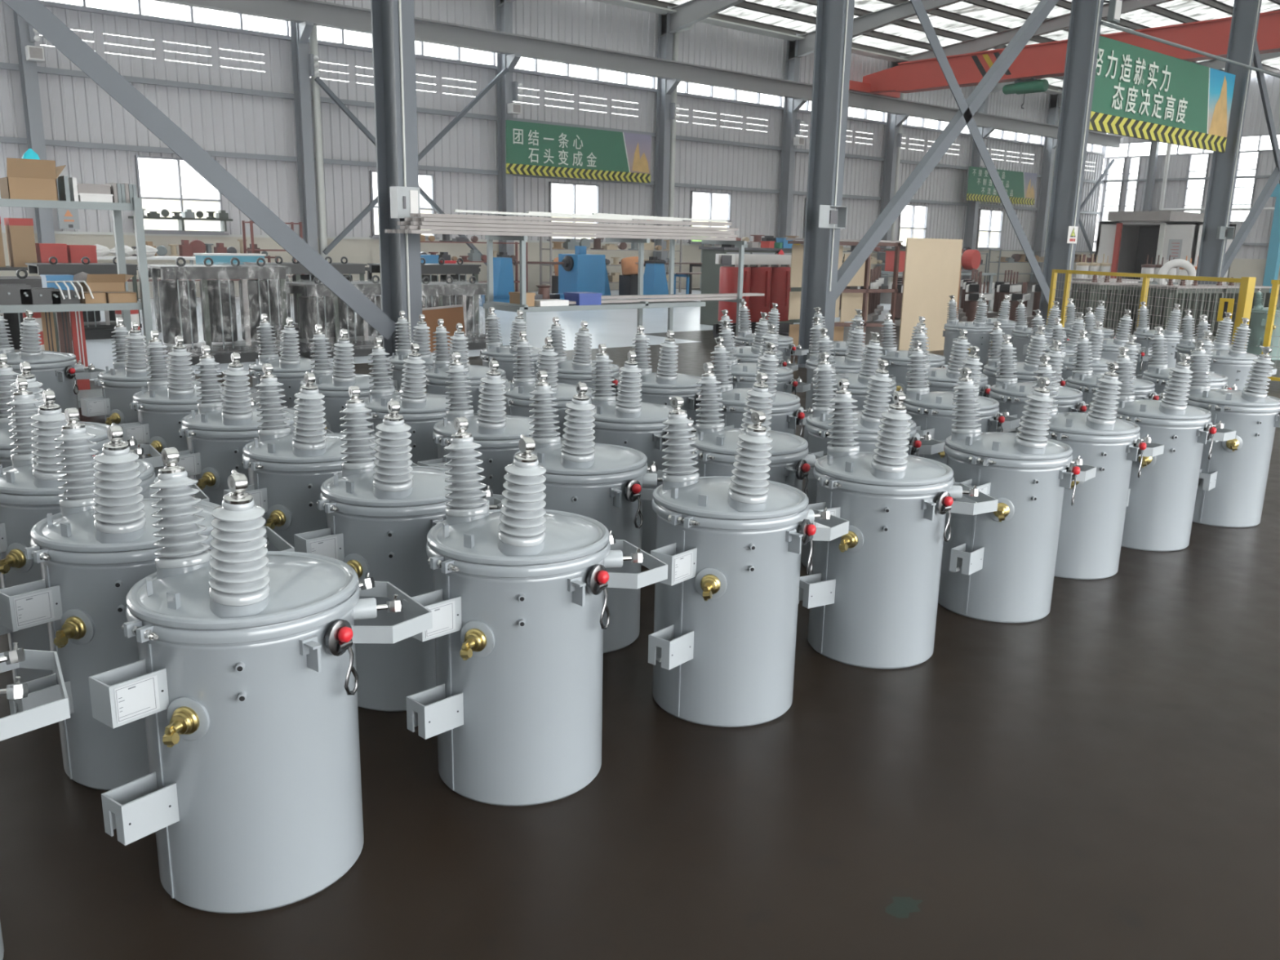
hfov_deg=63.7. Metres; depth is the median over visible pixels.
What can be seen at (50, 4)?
window
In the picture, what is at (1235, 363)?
transformer
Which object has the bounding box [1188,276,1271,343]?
tank
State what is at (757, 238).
spool
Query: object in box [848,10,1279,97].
crane
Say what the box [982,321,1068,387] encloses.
transformer
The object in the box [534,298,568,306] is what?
tray
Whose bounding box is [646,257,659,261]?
housing
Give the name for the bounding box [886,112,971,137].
window
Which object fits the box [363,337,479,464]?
transformer
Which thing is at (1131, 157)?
window
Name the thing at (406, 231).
bar
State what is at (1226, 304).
gate latch
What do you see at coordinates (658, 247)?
drum
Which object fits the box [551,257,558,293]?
coil
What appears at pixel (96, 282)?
carton
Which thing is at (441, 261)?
box
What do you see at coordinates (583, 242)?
drum
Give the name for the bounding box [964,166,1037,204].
banner
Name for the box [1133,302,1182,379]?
transformer
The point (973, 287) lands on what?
core assembly
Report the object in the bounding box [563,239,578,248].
housing
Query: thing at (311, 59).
bracket
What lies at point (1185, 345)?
transformer
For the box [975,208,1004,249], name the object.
window
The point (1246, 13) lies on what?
column
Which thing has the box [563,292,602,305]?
crate
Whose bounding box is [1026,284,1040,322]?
core assembly
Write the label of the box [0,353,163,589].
transformer
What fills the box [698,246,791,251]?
countertop
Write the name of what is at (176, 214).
spool
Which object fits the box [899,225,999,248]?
building
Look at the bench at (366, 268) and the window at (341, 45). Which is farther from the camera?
the window at (341, 45)
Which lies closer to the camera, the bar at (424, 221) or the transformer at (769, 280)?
the bar at (424, 221)
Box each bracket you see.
[27,23,39,42]
[307,53,319,76]
[512,81,522,100]
[670,102,679,119]
[795,119,804,134]
[897,133,906,146]
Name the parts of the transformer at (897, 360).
tank, lid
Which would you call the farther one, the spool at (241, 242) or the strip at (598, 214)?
the spool at (241, 242)
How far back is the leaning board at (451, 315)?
10.57 m
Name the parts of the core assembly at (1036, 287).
frame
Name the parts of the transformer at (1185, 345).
tank, lid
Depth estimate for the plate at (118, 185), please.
8.50 m
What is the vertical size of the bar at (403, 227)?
0.030 m
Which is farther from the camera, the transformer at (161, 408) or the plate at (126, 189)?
the plate at (126, 189)
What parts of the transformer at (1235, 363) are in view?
tank, lid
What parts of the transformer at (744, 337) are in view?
tank, lid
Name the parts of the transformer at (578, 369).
lid, tank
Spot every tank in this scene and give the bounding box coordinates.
[884,248,906,271]
[960,249,981,271]
[1069,275,1142,335]
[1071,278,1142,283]
[1138,279,1226,341]
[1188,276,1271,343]
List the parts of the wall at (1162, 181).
cladding panel, cladding panel, cladding panel, cladding panel, cladding panel, cladding panel, cladding panel, cladding panel, cladding panel, cladding panel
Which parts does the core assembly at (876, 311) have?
frame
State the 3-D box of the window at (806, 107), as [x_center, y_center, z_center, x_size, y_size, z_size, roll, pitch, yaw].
[7.478,-14.213,38.924,6.000,1.030,0.183,-10,17,-39]
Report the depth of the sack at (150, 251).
21.17 m
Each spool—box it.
[168,244,179,256]
[171,212,182,217]
[204,244,213,253]
[205,211,216,218]
[237,240,247,253]
[439,234,453,241]
[459,255,469,261]
[493,250,498,257]
[551,241,564,248]
[590,238,604,249]
[610,257,621,265]
[627,242,638,249]
[663,240,676,250]
[750,235,764,242]
[784,235,798,240]
[847,245,856,251]
[996,257,1008,262]
[1017,253,1027,262]
[1037,257,1044,262]
[1074,254,1081,262]
[1089,254,1095,262]
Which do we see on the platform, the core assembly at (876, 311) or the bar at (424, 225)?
the core assembly at (876, 311)
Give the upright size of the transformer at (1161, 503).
1.063 m
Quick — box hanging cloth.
[777,249,784,254]
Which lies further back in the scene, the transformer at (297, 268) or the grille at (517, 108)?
the grille at (517, 108)
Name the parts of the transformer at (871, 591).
tank, lid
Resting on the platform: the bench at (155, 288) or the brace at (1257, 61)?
the bench at (155, 288)
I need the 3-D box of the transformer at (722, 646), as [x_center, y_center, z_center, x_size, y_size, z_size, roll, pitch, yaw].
[0.329,0.251,3.592,0.816,1.063,0.600,-10,17,-40]
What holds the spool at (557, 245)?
on the storage rack at (550, 249)
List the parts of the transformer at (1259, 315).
tank, lid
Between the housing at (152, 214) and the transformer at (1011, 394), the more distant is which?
the housing at (152, 214)
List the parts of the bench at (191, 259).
leg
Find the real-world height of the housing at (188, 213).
0.196 m
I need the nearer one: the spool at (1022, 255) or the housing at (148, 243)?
the housing at (148, 243)
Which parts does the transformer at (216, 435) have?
tank, lid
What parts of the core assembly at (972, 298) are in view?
lead rod, lead rod, lead rod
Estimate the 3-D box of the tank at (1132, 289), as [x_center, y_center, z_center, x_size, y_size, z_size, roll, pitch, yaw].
[8.519,-3.190,18.937,1.230,1.160,0.850,-4,14,-22]
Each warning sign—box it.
[56,208,79,229]
[1066,226,1078,243]
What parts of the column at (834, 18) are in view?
plate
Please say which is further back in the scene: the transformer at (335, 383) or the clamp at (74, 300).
the clamp at (74, 300)
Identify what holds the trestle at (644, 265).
on the platform
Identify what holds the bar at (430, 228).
on the bar at (406, 231)
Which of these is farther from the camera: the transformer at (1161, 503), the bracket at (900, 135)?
the bracket at (900, 135)
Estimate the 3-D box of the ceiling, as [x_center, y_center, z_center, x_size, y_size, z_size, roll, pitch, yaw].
[11.247,-12.887,18.826,62.300,4.410,35.301,-10,17,-39]
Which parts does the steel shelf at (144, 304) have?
post, post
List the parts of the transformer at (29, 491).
tank, lid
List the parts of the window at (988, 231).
sill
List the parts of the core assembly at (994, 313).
frame, lead rod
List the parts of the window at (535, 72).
sill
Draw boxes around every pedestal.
[604,258,610,295]
[643,257,668,298]
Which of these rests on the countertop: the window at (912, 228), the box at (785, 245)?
the box at (785, 245)
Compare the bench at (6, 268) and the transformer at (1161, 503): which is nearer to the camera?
the transformer at (1161, 503)
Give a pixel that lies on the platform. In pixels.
(614, 328)
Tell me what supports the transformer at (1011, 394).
on the floor
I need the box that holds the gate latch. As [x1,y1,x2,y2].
[1217,297,1234,320]
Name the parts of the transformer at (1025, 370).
tank, lid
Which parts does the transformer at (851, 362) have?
tank, lid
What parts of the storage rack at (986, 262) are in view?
post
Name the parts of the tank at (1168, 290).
tank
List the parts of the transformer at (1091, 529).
tank, lid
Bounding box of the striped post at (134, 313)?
[115,310,140,330]
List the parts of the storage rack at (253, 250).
post, post, post, post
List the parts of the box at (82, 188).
box lid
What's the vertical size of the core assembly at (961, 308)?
1.086 m
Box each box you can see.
[0,217,5,266]
[4,217,37,266]
[35,243,68,262]
[66,244,97,262]
[76,183,111,194]
[78,193,113,202]
[389,186,420,218]
[420,254,439,263]
[440,260,456,263]
[721,244,734,247]
[734,244,748,247]
[746,241,759,248]
[760,240,774,248]
[773,242,782,248]
[776,238,793,248]
[817,204,847,228]
[1216,226,1234,239]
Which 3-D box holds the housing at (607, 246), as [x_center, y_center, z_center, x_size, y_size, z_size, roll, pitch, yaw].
[-0.901,-6.976,30.857,0.403,0.160,0.240,-10,17,-39]
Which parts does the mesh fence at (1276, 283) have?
rail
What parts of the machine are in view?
plate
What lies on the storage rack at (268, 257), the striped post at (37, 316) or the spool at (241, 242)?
the spool at (241, 242)
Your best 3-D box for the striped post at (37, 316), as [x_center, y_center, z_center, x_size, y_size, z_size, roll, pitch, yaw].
[-5.332,-1.081,9.113,0.224,0.930,0.224,-10,17,-39]
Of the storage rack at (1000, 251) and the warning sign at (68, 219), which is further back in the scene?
the storage rack at (1000, 251)
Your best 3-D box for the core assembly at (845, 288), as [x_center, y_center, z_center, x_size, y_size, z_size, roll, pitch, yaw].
[4.456,-4.269,23.383,0.400,1.086,0.840,8,15,26]
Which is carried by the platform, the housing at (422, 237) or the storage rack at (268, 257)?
the storage rack at (268, 257)
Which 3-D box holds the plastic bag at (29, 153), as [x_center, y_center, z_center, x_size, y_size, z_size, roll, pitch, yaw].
[-4.980,-2.497,8.452,0.336,0.420,0.172,-10,17,-39]
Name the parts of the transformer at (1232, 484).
lid, tank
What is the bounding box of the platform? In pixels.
[58,288,991,381]
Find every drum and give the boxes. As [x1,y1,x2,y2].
[156,245,167,256]
[160,208,169,217]
[189,239,205,255]
[195,210,203,217]
[226,246,236,253]
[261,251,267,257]
[427,235,435,241]
[451,256,457,261]
[471,235,478,242]
[480,254,486,261]
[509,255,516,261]
[578,238,590,248]
[605,259,609,265]
[617,242,626,249]
[654,244,662,250]
[742,236,749,241]
[873,247,880,252]
[962,246,970,251]
[1011,253,1020,262]
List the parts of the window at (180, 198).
sill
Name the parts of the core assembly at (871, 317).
frame, lead rod, lead rod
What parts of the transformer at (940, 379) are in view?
tank, lid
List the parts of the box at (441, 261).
box lid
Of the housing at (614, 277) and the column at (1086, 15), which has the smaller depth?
the column at (1086, 15)
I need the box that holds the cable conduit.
[1099,21,1279,78]
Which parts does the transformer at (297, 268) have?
tie rod, frame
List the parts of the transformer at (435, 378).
tank, lid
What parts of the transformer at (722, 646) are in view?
tank, lid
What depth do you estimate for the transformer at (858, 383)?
6.35 m
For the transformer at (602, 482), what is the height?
1.063 m
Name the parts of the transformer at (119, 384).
tank, lid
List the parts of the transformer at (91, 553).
tank, lid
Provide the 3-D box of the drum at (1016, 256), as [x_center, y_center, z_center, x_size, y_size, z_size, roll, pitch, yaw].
[16.550,-9.778,45.394,0.352,0.355,0.240,-4,14,-23]
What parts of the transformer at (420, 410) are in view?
tank, lid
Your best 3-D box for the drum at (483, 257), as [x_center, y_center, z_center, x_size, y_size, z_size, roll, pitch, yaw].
[-4.242,-6.042,28.064,0.165,0.167,0.240,-4,14,-23]
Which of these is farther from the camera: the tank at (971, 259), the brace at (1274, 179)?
the tank at (971, 259)
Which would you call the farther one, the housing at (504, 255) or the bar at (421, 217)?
the housing at (504, 255)
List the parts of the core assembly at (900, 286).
frame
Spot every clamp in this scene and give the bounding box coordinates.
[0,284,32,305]
[19,287,61,304]
[51,289,79,303]
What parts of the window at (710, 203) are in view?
sill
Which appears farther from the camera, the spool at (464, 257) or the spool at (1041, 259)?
the spool at (1041, 259)
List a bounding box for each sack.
[93,244,111,256]
[110,244,133,256]
[133,244,157,257]
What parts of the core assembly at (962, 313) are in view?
frame, lead rod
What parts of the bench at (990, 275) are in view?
leg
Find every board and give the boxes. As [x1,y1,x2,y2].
[40,311,57,351]
[55,311,76,383]
[69,311,90,390]
[422,304,467,363]
[568,296,737,304]
[601,293,764,298]
[955,262,961,319]
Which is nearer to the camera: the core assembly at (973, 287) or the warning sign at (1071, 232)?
the warning sign at (1071, 232)
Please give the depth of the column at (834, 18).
12.97 m
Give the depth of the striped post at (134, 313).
9.65 m
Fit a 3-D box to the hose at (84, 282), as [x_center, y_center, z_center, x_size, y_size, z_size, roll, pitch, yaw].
[-4.540,-1.555,8.415,0.190,0.144,0.037,7,14,25]
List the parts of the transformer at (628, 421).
tank, lid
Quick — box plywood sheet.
[897,237,963,351]
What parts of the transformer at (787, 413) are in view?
lid, tank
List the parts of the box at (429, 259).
box lid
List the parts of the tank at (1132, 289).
tank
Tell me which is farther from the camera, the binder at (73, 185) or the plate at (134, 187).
the plate at (134, 187)
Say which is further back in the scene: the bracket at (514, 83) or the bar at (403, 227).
the bracket at (514, 83)
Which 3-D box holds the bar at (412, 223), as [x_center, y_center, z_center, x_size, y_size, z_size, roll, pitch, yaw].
[-0.489,-2.387,9.788,3.701,0.030,0.046,-10,17,-39]
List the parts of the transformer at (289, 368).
tank, lid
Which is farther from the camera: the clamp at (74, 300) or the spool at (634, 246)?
the spool at (634, 246)
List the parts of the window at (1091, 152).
sill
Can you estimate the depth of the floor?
2.89 m
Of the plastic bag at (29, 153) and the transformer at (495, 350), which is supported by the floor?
the transformer at (495, 350)
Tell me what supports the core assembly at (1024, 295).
on the floor
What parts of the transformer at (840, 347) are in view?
lid, tank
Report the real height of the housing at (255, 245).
0.293 m
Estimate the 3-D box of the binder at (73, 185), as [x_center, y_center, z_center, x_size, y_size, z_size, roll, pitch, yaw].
[-4.609,-2.351,8.368,0.038,0.190,0.245,-10,17,-39]
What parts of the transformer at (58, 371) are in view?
lid, tank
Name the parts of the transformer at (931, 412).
tank, lid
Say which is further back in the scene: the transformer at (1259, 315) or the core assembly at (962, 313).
the core assembly at (962, 313)
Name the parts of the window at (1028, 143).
sill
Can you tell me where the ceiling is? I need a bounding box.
[495,0,1279,110]
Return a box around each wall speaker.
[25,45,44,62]
[507,102,521,115]
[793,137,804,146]
[980,159,985,166]
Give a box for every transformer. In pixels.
[0,268,59,351]
[0,310,105,421]
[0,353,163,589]
[0,377,209,683]
[0,407,294,790]
[0,642,70,959]
[25,256,142,340]
[80,317,220,459]
[88,447,432,913]
[115,330,262,495]
[147,257,288,365]
[163,345,333,505]
[223,363,419,551]
[243,256,367,341]
[248,313,334,408]
[285,275,382,359]
[285,324,402,433]
[293,385,504,711]
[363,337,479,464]
[367,257,480,333]
[386,311,470,392]
[403,416,667,805]
[417,351,564,510]
[421,275,488,350]
[423,319,514,413]
[480,306,542,411]
[492,370,664,653]
[502,331,595,438]
[548,316,622,400]
[589,343,696,565]
[631,325,701,425]
[648,395,848,727]
[688,362,826,497]
[710,337,813,437]
[712,253,793,339]
[718,309,798,371]
[718,320,810,395]
[734,301,808,364]
[798,378,998,668]
[800,351,944,569]
[803,316,895,442]
[806,306,866,359]
[810,328,903,410]
[878,312,947,394]
[901,340,1020,463]
[905,324,991,398]
[937,367,1096,622]
[942,295,994,374]
[973,293,1017,358]
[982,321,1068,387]
[989,334,1093,433]
[1009,299,1069,362]
[1023,309,1085,361]
[1031,354,1164,579]
[1048,317,1136,380]
[1062,297,1115,338]
[1066,329,1164,404]
[1082,306,1151,376]
[1114,346,1235,551]
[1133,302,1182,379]
[1142,326,1236,394]
[1173,309,1233,364]
[1184,340,1279,527]
[1190,314,1276,390]
[1246,288,1279,359]
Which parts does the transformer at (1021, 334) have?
tank, lid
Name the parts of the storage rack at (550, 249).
post, post, post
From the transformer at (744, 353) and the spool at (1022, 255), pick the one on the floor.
the transformer at (744, 353)
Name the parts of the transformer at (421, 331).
tank, lid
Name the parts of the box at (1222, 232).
cabinet door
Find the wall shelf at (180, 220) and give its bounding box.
[128,216,233,231]
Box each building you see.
[141,193,220,231]
[373,204,595,239]
[692,217,727,240]
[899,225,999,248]
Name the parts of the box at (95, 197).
box lid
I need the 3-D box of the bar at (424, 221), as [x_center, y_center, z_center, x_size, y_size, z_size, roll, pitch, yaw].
[-0.530,-2.450,9.904,3.486,0.030,0.046,-10,17,-39]
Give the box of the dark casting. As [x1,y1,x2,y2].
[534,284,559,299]
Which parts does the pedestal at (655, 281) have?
cap plate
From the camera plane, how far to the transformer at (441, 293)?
14.71 m
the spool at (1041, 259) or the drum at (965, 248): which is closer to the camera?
the drum at (965, 248)
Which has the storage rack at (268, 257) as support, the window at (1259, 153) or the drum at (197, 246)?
the drum at (197, 246)
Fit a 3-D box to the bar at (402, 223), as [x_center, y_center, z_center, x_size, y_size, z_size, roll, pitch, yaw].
[-0.648,-2.417,9.902,3.597,0.030,0.046,-10,17,-39]
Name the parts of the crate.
box lid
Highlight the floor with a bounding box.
[0,282,1279,959]
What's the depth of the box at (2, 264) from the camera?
16.75 m
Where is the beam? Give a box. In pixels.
[150,0,1123,147]
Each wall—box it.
[0,0,1115,297]
[1093,73,1279,289]
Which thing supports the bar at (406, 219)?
on the bar
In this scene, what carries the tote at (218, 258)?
on the bench at (155, 288)
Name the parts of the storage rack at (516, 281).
post, post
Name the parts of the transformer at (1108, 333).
lid, tank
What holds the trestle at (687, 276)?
on the platform
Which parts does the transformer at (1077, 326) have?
lid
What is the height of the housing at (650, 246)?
0.340 m
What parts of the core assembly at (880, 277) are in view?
frame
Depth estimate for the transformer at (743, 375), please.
6.89 m
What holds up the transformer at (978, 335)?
on the floor
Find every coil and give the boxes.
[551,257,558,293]
[618,256,644,295]
[1156,258,1195,284]
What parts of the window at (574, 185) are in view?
sill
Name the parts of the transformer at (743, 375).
tank, lid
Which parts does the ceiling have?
insulation panel, insulation panel, insulation panel, insulation panel, insulation panel, insulation panel, insulation panel, insulation panel, insulation panel, insulation panel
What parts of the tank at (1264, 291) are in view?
tank, tank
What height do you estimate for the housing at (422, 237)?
0.223 m
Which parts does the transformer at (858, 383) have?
tank, lid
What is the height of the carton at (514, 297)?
0.120 m
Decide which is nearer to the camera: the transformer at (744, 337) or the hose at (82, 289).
the hose at (82, 289)
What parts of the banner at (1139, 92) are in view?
frame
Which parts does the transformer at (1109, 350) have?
lid, tank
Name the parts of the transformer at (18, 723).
tank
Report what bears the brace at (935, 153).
attached to the column at (834, 18)
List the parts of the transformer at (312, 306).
tie rod, tie rod, frame, tie rod, tie rod, tie rod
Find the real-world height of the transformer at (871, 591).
1.063 m
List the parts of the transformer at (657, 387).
lid, tank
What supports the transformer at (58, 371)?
on the floor
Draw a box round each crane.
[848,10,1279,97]
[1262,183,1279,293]
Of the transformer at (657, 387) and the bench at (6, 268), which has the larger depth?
the bench at (6, 268)
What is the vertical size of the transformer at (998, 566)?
1.063 m
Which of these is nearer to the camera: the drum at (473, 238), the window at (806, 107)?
the drum at (473, 238)
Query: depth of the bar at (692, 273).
28.02 m
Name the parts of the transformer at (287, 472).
lid, tank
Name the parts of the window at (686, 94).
sill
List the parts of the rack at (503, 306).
post, post, post, post, post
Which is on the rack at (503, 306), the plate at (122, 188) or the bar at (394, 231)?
the bar at (394, 231)
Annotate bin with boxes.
[40,274,74,291]
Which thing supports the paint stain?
on the floor
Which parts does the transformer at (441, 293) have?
tie rod, tie rod, frame, tie rod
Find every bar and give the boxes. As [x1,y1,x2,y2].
[384,229,677,239]
[392,229,715,240]
[396,229,715,240]
[397,221,713,234]
[400,221,684,233]
[401,225,714,237]
[404,217,719,231]
[404,229,717,240]
[407,225,719,237]
[408,229,736,240]
[409,213,732,226]
[410,221,721,234]
[412,217,692,230]
[417,209,724,226]
[417,226,738,237]
[419,222,733,234]
[421,217,719,222]
[421,217,737,231]
[423,221,690,230]
[424,225,717,234]
[429,221,696,230]
[644,262,702,264]
[675,272,702,274]
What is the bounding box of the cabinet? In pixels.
[698,246,801,325]
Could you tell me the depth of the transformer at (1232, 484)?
6.03 m
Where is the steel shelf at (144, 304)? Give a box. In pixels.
[0,197,152,408]
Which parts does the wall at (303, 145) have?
cladding panel, louvre panel, cladding panel, cladding panel, cladding panel, cladding panel, louvre panel, cladding panel, cladding panel, cladding panel, cladding panel, cladding panel, cladding panel, louvre panel, cladding panel, cladding panel, cladding panel, cladding panel, cladding panel, louvre panel, cladding panel, cladding panel, cladding panel, cladding panel, cladding panel, cladding panel, cladding panel, cladding panel, louvre panel, cladding panel, cladding panel, cladding panel, cladding panel, cladding panel, cladding panel, louvre panel, cladding panel, cladding panel, cladding panel, cladding panel, cladding panel, cladding panel, louvre panel, cladding panel, cladding panel, cladding panel, cladding panel, cladding panel, cladding panel, louvre panel, cladding panel, cladding panel, cladding panel, cladding panel, cladding panel, cladding panel, louvre panel, cladding panel, cladding panel, cladding panel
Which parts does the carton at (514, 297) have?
box lid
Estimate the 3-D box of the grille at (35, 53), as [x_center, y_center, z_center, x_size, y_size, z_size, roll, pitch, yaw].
[-12.676,-8.960,21.645,0.240,0.210,0.006,-10,17,-39]
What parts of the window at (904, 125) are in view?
sill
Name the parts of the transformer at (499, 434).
tank, lid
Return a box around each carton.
[0,157,66,200]
[79,291,106,303]
[80,274,133,292]
[106,291,137,303]
[508,292,535,306]
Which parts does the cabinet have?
drawer, drawer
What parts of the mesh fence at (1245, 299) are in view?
post, post, post, rail, post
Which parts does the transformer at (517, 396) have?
tank, lid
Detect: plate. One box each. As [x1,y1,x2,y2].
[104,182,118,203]
[116,183,122,203]
[120,183,129,203]
[120,184,125,203]
[128,184,133,203]
[132,184,137,197]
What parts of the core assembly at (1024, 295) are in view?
lead rod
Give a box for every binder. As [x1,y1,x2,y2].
[57,175,70,200]
[68,177,79,201]
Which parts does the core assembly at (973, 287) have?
frame, lead rod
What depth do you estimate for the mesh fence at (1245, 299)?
13.96 m
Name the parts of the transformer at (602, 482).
lid, tank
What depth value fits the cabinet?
19.97 m
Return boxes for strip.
[526,211,681,221]
[591,213,725,222]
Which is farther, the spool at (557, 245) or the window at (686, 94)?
the window at (686, 94)
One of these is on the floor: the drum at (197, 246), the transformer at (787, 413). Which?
the transformer at (787, 413)
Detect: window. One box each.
[38,0,290,40]
[134,155,228,235]
[307,29,497,70]
[368,170,439,239]
[512,58,657,92]
[546,182,602,242]
[676,82,783,110]
[687,191,731,244]
[796,101,886,124]
[803,198,806,244]
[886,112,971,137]
[897,204,928,248]
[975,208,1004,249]
[985,130,1044,146]
[1042,137,1106,155]
[1100,157,1125,221]
[1103,133,1279,159]
[1123,156,1141,211]
[1182,153,1209,213]
[1229,151,1260,222]
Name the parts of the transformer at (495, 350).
tank, lid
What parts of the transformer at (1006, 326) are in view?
lid, tank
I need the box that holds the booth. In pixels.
[1094,211,1236,284]
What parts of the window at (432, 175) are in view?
sill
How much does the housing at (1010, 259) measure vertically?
0.193 m
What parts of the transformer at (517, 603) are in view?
tank, lid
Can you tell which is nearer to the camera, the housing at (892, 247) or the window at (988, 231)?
the housing at (892, 247)
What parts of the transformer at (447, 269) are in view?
frame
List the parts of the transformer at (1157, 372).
tank, lid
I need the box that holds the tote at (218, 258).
[193,253,266,264]
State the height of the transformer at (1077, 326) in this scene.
1.063 m
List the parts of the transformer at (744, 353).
lid, tank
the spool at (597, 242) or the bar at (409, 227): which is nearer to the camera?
the bar at (409, 227)
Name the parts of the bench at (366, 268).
leg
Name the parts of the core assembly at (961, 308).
frame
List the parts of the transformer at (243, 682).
lid, tank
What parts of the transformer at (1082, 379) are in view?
tank, lid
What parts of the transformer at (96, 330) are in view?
tie rod, tie rod, frame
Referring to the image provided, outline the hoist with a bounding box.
[1002,77,1048,109]
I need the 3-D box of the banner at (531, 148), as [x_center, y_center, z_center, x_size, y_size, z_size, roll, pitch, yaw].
[-1.750,-9.870,31.171,5.490,1.460,0.084,-10,17,-39]
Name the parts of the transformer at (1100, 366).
tank, lid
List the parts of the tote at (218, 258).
box lid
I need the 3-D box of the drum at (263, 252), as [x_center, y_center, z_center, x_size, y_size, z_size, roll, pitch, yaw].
[-8.976,-5.410,24.662,0.141,0.142,0.240,-4,14,-23]
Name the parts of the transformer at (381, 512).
tank, lid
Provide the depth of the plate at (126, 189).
8.54 m
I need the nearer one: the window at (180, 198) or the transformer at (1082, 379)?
the transformer at (1082, 379)
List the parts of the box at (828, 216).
cabinet door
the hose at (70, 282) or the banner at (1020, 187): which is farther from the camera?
the banner at (1020, 187)
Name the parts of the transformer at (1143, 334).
tank, lid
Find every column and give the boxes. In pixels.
[370,0,422,374]
[791,0,854,368]
[1039,0,1103,327]
[1195,0,1262,284]
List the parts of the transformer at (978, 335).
tank, lid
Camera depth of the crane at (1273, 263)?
26.45 m
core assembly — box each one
[838,288,845,317]
[857,268,879,321]
[871,267,881,315]
[875,266,884,311]
[884,271,904,325]
[958,268,974,313]
[958,270,978,319]
[960,271,983,321]
[964,281,992,321]
[986,270,1015,318]
[991,271,1022,319]
[1008,281,1031,327]
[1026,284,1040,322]
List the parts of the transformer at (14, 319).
tie rod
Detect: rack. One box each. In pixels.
[115,255,278,281]
[241,220,304,277]
[420,241,528,292]
[483,235,746,346]
[539,236,682,293]
[700,240,760,291]
[786,238,902,358]
[843,251,988,282]
[986,249,1093,284]
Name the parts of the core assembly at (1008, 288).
lead rod, lead rod, lead rod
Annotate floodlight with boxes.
[1103,0,1122,23]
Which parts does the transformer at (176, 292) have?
tie rod, tie rod, tie rod, frame, tie rod, tie rod, tie rod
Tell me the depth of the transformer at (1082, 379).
6.71 m
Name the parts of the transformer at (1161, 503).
tank, lid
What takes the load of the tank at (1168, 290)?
on the floor
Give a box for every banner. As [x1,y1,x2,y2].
[504,120,651,183]
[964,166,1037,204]
[1088,35,1235,152]
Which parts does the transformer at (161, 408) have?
lid, tank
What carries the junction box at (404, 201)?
attached to the column at (393, 21)
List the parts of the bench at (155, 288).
leg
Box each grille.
[29,47,43,59]
[513,104,520,112]
[799,137,804,144]
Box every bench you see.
[0,266,161,279]
[97,256,196,306]
[136,266,328,332]
[364,266,480,295]
[880,271,996,306]
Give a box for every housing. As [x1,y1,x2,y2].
[145,241,156,256]
[146,211,159,217]
[178,240,192,256]
[182,208,195,217]
[213,243,226,253]
[215,210,228,218]
[247,244,260,253]
[420,233,425,241]
[437,252,450,260]
[452,236,468,242]
[467,249,480,261]
[497,252,509,257]
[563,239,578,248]
[602,244,617,249]
[607,272,620,282]
[644,239,653,250]
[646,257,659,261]
[761,235,776,242]
[871,257,877,263]
[891,244,905,248]
[1005,257,1014,262]
[1079,254,1087,262]
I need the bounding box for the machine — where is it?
[479,245,605,306]
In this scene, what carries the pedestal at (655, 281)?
on the platform
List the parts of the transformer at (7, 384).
tank, lid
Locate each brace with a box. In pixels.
[2,0,398,340]
[835,0,1058,300]
[910,0,1054,306]
[1222,166,1279,277]
[1253,40,1279,183]
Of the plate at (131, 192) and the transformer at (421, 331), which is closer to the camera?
the transformer at (421, 331)
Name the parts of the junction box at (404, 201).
handle, box door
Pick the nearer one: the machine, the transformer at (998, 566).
the transformer at (998, 566)
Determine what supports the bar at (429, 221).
on the bar
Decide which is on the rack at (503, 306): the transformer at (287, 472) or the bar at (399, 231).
the bar at (399, 231)
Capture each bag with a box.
[22,148,39,159]
[73,271,88,291]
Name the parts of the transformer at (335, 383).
tank, lid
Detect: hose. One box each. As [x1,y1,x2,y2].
[46,280,65,299]
[55,280,71,298]
[64,280,80,298]
[71,280,84,298]
[78,280,93,298]
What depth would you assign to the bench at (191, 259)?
21.14 m
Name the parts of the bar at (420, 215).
loose strip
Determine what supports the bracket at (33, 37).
attached to the wall at (303, 145)
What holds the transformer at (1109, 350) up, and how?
on the floor
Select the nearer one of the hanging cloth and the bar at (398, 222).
the bar at (398, 222)
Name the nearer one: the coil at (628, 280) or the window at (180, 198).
the window at (180, 198)
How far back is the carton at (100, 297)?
8.46 m
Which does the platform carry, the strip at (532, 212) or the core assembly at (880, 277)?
the core assembly at (880, 277)
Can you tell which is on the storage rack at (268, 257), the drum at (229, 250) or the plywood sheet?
the drum at (229, 250)
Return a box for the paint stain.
[884,896,924,918]
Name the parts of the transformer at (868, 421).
tank, lid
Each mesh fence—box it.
[1046,269,1256,348]
[1261,280,1279,381]
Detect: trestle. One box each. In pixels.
[643,263,702,293]
[673,274,689,297]
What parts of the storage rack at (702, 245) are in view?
post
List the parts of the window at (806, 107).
sill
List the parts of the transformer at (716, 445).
lid, tank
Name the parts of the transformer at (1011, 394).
tank, lid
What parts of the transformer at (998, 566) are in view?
tank, lid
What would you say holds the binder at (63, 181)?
on the steel shelf at (144, 304)
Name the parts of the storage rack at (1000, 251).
post, post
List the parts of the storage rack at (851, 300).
plywood panel, cardboard panel, plywood panel, plywood panel, plywood panel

